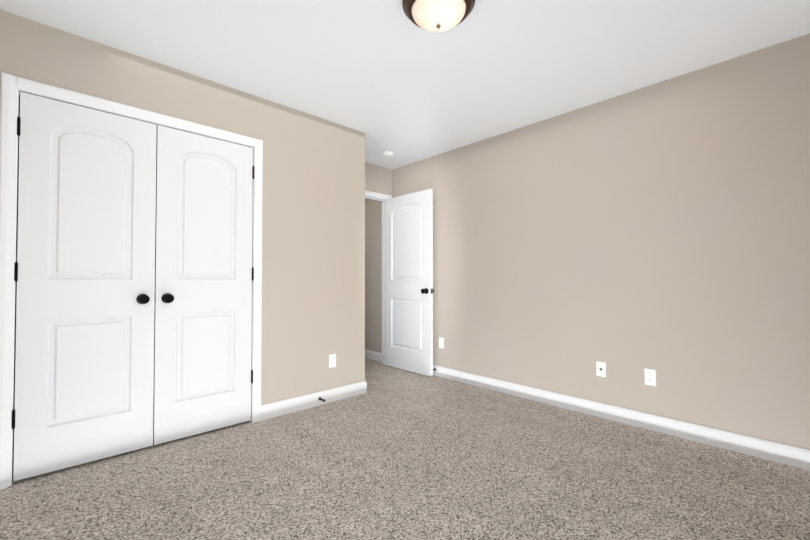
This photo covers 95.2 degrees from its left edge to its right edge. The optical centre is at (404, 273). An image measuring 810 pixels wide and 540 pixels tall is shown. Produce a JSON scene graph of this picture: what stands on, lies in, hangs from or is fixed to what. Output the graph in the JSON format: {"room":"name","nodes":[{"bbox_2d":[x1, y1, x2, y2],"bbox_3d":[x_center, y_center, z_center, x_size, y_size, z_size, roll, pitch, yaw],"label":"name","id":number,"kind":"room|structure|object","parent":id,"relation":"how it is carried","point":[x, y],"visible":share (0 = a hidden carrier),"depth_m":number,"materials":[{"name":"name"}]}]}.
{"room":"empty bedroom","nodes":[
{"label":"empty bedroom","id":0,"kind":"room"},
{"bbox_2d":[0,9,364,404],"bbox_3d":[-1.306,-0.116,2.667,2.455,2.440,0.110,1,-1,-43],"label":"wall","id":1,"kind":"structure","parent":0,"point":[313,257],"depth_m":2.94,"materials":[{"name":"beige paint"}]},
{"bbox_2d":[12,92,156,480],"bbox_3d":[-1.789,0.064,2.111,0.612,2.025,0.105,1,-1,-43],"label":"closet door","id":2,"kind":"structure","parent":1,"relation":"in","point":[84,273],"depth_m":2.10,"materials":[{"name":"white paint"}]},
{"bbox_2d":[0,72,262,489],"bbox_3d":[-1.614,0.065,2.374,1.259,2.069,0.110,1,-1,-43],"label":"door frame","id":3,"kind":"structure","parent":1,"relation":"attached to","point":[15,282],"depth_m":1.97,"materials":[{"name":"white paint"}]},
{"bbox_2d":[153,125,253,444],"bbox_3d":[-1.342,0.071,2.533,0.612,2.025,0.105,1,-1,-43],"label":"closet door","id":4,"kind":"structure","parent":1,"relation":"in","point":[204,279],"depth_m":2.52,"materials":[{"name":"white paint"}]},
{"bbox_2d":[261,381,366,420],"bbox_3d":[-1.497,1.052,2.860,2.469,0.110,0.709,1,-1,-43],"label":"baseboard","id":5,"kind":"structure","parent":1,"relation":"attached to","point":[282,407],"depth_m":3.05,"materials":[{"name":"white paint"}]},
{"bbox_2d":[329,354,335,367],"bbox_3d":[-0.628,0.762,3.212,0.070,0.115,0.008,1,-1,-43],"label":"outlet","id":6,"kind":"object","parent":1,"relation":"attached to","point":[332,360],"visible":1,"depth_m":3.21,"materials":[{"name":"white plastic"}]},
{"bbox_2d":[365,162,391,195],"bbox_3d":[-1.437,-0.102,3.499,3.408,2.440,0.110,1,-1,-43],"label":"wall","id":7,"kind":"structure","parent":0,"point":[378,179],"depth_m":4.49,"materials":[{"name":"beige paint"}]},
{"bbox_2d":[365,190,391,364],"bbox_3d":[-0.534,0.080,4.349,0.894,2.105,0.146,1,-1,-43],"label":"door frame","id":8,"kind":"structure","parent":7,"relation":"attached to","point":[383,274],"depth_m":4.60,"materials":[{"name":"white paint"}]},
{"bbox_2d":[385,189,433,376],"bbox_3d":[0.027,0.104,4.278,0.175,2.030,0.767,1,-1,-43],"label":"entry door","id":9,"kind":"structure","parent":8,"relation":"in","point":[409,290],"depth_m":4.22,"materials":[{"name":"white paint"}]},
{"bbox_2d":[0,358,809,539],"bbox_3d":[-0.495,1.151,2.480,3.628,0.100,5.315,1,-1,-43],"label":"floor","id":10,"kind":"structure","parent":0,"point":[393,453],"depth_m":1.93,"materials":[{"name":"carpet"}]},
{"bbox_2d":[0,0,809,168],"bbox_3d":[-0.495,-1.389,2.523,3.628,0.100,5.315,1,-1,-43],"label":"ceiling","id":11,"kind":"structure","parent":0,"point":[385,75],"depth_m":2.22,"materials":[{"name":"white paint"}]},
{"bbox_2d":[382,151,393,157],"bbox_3d":[-0.191,-1.294,4.044,0.132,0.037,0.132,1,-1,-43],"label":"smoke detector","id":12,"kind":"object","parent":11,"relation":"attached to","point":[387,154],"visible":1,"depth_m":4.00,"materials":[{"name":"white plastic"}]},
{"bbox_2d":[402,0,474,31],"bbox_3d":[0.165,-1.278,1.821,0.356,0.146,0.356,1,-1,-43],"label":"flush-mount ceiling light","id":13,"kind":"object","parent":11,"relation":"attached to","point":[436,15],"visible":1,"depth_m":1.79,"materials":[{"name":"white glass"}]},
{"bbox_2d":[365,33,809,449],"bbox_3d":[0.784,-0.098,3.709,0.110,2.440,5.315,1,-1,-43],"label":"wall","id":14,"kind":"structure","parent":0,"point":[662,228],"depth_m":2.64,"materials":[{"name":"beige paint"}]},
{"bbox_2d":[365,349,381,361],"bbox_3d":[-0.637,1.090,5.104,0.014,0.110,1.005,1,-1,-43],"label":"baseboard","id":15,"kind":"structure","parent":14,"relation":"attached to","point":[373,355],"depth_m":4.84,"materials":[{"name":"white paint"}]},
{"bbox_2d":[439,337,443,347],"bbox_3d":[0.393,0.759,4.022,0.008,0.115,0.070,1,-1,-43],"label":"electrical outlet","id":16,"kind":"object","parent":14,"relation":"attached to","point":[441,342],"visible":1,"depth_m":4.02,"materials":[{"name":"white plastic"}]},
{"bbox_2d":[596,361,605,376],"bbox_3d":[1.504,0.739,2.840,0.016,0.115,0.070,1,-1,-43],"label":"outlet","id":17,"kind":"object","parent":14,"relation":"attached to","point":[601,369],"visible":1,"depth_m":2.84,"materials":[{"name":"white plastic"}]},
{"bbox_2d":[433,365,809,470],"bbox_3d":[1.161,1.058,3.200,0.014,0.110,3.865,1,-1,-43],"label":"baseboard","id":18,"kind":"structure","parent":14,"relation":"attached to","point":[793,456],"depth_m":2.59,"materials":[{"name":"white paint"}]},
{"bbox_2d":[644,368,655,385],"bbox_3d":[1.729,0.735,2.607,0.008,0.115,0.070,1,-1,-43],"label":"electrical outlet","id":19,"kind":"object","parent":14,"relation":"attached to","point":[650,376],"visible":1,"depth_m":2.60,"materials":[{"name":"white plastic"}]}
]}

